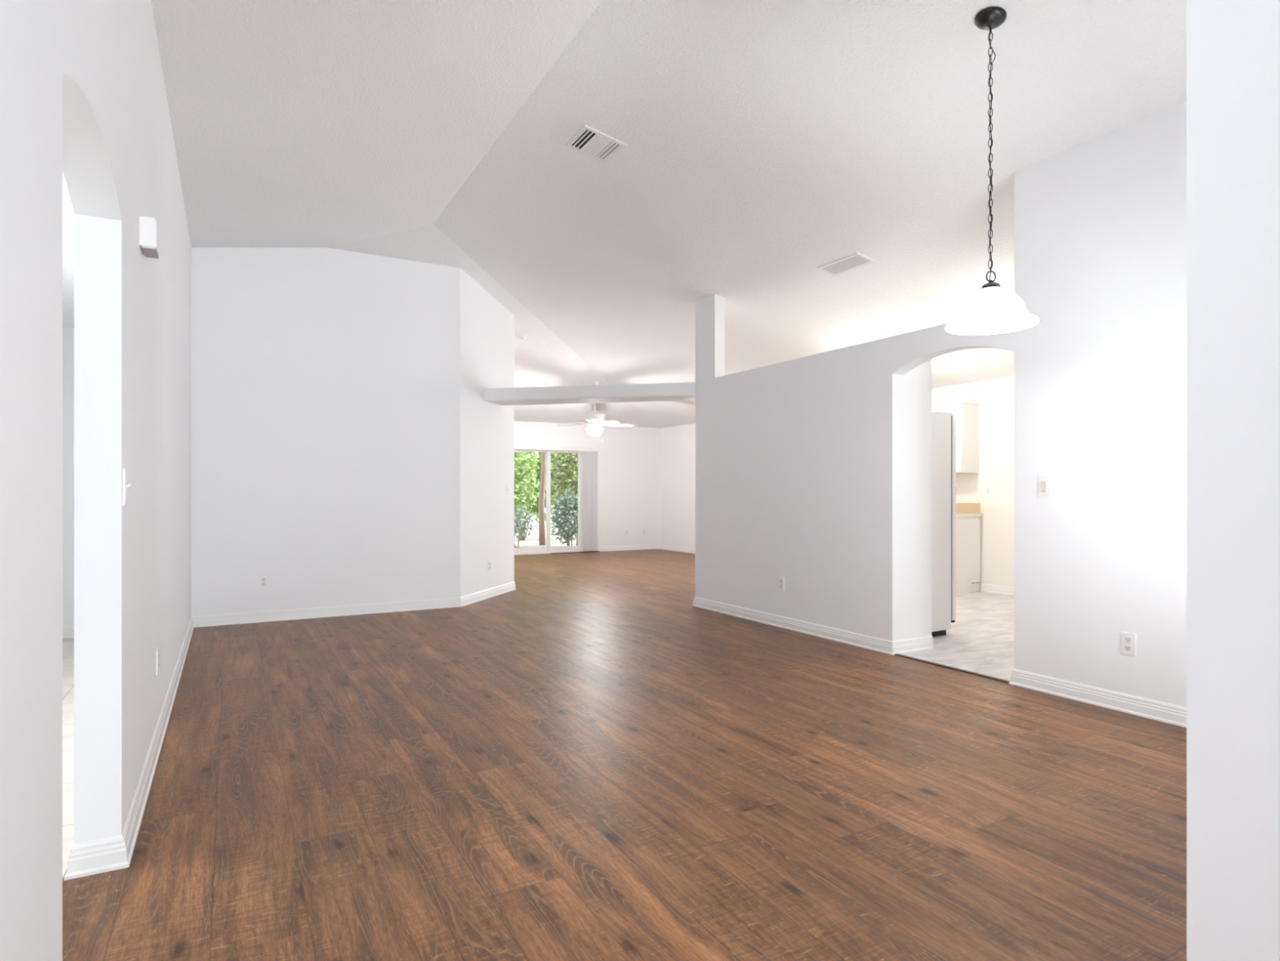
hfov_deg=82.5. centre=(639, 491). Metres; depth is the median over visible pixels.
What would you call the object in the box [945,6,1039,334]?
pendant lamp
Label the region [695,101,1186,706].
wall
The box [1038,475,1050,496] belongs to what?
light switch
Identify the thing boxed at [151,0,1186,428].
ceiling
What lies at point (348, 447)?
wall
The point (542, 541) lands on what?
tree
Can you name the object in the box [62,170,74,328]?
ceiling
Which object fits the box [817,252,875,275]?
ceiling vent
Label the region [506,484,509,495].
light switch
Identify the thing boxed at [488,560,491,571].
power outlet
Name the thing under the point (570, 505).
bush
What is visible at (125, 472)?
light switch
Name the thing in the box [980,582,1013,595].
baseboard
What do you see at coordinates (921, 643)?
baseboard
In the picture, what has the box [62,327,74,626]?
wall
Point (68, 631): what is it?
baseboard
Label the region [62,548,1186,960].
floor
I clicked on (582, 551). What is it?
trim
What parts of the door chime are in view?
plate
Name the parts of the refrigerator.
freezer door, fresh food door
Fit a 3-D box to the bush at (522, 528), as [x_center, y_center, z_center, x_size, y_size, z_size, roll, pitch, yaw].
[-2.550,0.772,14.954,0.759,0.991,0.850,0,0,14]
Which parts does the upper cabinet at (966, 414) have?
cabinet door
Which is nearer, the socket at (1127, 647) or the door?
the socket at (1127, 647)
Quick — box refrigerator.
[931,411,955,636]
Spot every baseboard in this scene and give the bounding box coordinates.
[62,625,74,638]
[63,616,194,880]
[191,581,515,627]
[586,543,695,553]
[692,596,933,655]
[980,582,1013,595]
[1008,668,1186,728]
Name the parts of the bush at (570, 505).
stem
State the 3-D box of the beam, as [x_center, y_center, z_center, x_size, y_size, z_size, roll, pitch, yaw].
[-0.480,-1.048,7.832,2.379,0.135,0.470,0,0,13]
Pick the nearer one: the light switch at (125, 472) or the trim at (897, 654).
the light switch at (125, 472)
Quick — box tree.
[538,452,546,545]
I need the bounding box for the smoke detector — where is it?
[515,333,527,339]
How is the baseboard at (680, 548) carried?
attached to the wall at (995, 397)
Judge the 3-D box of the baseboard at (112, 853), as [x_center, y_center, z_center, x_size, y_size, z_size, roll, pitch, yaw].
[-2.769,1.113,4.210,0.160,0.095,4.577,0,0,-29]
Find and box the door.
[514,449,582,555]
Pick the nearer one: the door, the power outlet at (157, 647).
the power outlet at (157, 647)
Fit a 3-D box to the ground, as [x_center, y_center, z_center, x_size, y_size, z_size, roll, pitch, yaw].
[-5.153,1.310,19.400,18.000,0.100,13.120,0,0,-29]
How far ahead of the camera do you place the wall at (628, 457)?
14.41 m
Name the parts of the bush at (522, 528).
stem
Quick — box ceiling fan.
[556,381,633,440]
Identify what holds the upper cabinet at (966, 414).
attached to the wall at (995, 397)
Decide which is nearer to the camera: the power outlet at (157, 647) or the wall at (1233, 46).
the wall at (1233, 46)
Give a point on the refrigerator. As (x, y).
(943, 424)
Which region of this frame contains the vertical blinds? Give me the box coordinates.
[514,444,599,551]
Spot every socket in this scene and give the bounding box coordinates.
[1124,636,1131,642]
[1124,644,1131,650]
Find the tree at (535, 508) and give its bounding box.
[514,451,577,540]
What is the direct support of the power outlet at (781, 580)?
attached to the wall at (799, 462)
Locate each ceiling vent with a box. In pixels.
[565,124,627,164]
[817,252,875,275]
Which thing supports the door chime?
attached to the wall at (83, 95)
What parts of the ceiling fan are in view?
blade, blade, lamp shade, blade, blade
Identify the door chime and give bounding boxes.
[139,216,159,258]
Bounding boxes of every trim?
[550,551,599,553]
[894,653,1010,683]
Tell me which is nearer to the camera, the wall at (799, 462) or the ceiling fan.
the wall at (799, 462)
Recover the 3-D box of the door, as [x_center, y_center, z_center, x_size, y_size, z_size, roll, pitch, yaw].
[-1.767,0.160,13.692,1.520,2.000,0.120,0,0,-29]
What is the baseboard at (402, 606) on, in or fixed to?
attached to the wall at (348, 447)
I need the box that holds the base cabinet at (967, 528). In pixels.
[955,516,980,593]
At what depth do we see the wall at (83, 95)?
2.19 m
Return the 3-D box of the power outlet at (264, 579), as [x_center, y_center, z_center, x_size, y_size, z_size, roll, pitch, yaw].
[-3.354,0.800,6.501,0.072,0.118,0.008,0,0,-29]
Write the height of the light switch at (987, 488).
0.118 m
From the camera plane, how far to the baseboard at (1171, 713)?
3.93 m
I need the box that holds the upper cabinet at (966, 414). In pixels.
[931,402,979,473]
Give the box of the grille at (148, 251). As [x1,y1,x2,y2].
[142,246,158,258]
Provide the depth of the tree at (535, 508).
18.91 m
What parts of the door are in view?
sliding panel, sliding panel, pane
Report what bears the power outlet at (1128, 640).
attached to the wall at (799, 462)
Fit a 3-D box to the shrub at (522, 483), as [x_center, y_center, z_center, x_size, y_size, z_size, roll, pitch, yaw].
[-2.999,-0.164,15.884,1.658,2.853,1.266,0,0,-29]
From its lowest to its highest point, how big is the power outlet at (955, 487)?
0.118 m
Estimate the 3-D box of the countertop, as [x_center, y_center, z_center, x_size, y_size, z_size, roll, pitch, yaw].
[3.354,0.209,8.940,0.600,0.158,1.450,0,0,-29]
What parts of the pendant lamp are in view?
chain, lamp shade, cord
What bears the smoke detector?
attached to the ceiling at (771, 144)
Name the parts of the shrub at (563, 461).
stem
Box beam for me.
[484,382,695,405]
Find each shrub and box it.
[514,451,540,520]
[551,452,577,545]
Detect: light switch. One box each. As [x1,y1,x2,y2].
[122,467,131,505]
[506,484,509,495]
[984,485,991,496]
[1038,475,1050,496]
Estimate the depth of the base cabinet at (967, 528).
8.38 m
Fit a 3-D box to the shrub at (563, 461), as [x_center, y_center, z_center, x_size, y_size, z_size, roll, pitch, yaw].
[-1.427,-0.180,16.823,1.468,2.889,1.218,0,0,-29]
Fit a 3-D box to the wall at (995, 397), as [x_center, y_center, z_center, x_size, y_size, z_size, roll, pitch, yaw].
[3.489,-0.140,9.497,0.140,2.600,12.350,0,0,-29]
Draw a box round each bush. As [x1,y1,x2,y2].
[514,506,537,547]
[551,488,577,546]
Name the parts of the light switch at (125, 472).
plate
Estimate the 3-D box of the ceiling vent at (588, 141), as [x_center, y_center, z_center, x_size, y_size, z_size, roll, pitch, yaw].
[-0.289,-2.288,4.820,0.305,0.064,0.304,0,0,-29]
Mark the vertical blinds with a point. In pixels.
(588, 455)
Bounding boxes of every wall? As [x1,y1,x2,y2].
[0,0,191,960]
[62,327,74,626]
[191,247,514,616]
[514,421,659,546]
[659,376,1013,591]
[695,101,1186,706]
[903,359,931,639]
[1186,0,1279,960]
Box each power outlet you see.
[155,646,159,675]
[259,574,268,588]
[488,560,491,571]
[778,576,784,591]
[953,486,958,496]
[1120,631,1136,656]
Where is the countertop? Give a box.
[955,502,982,516]
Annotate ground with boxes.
[514,524,576,547]
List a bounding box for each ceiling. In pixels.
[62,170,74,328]
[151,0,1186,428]
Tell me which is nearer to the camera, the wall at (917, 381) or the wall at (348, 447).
the wall at (917, 381)

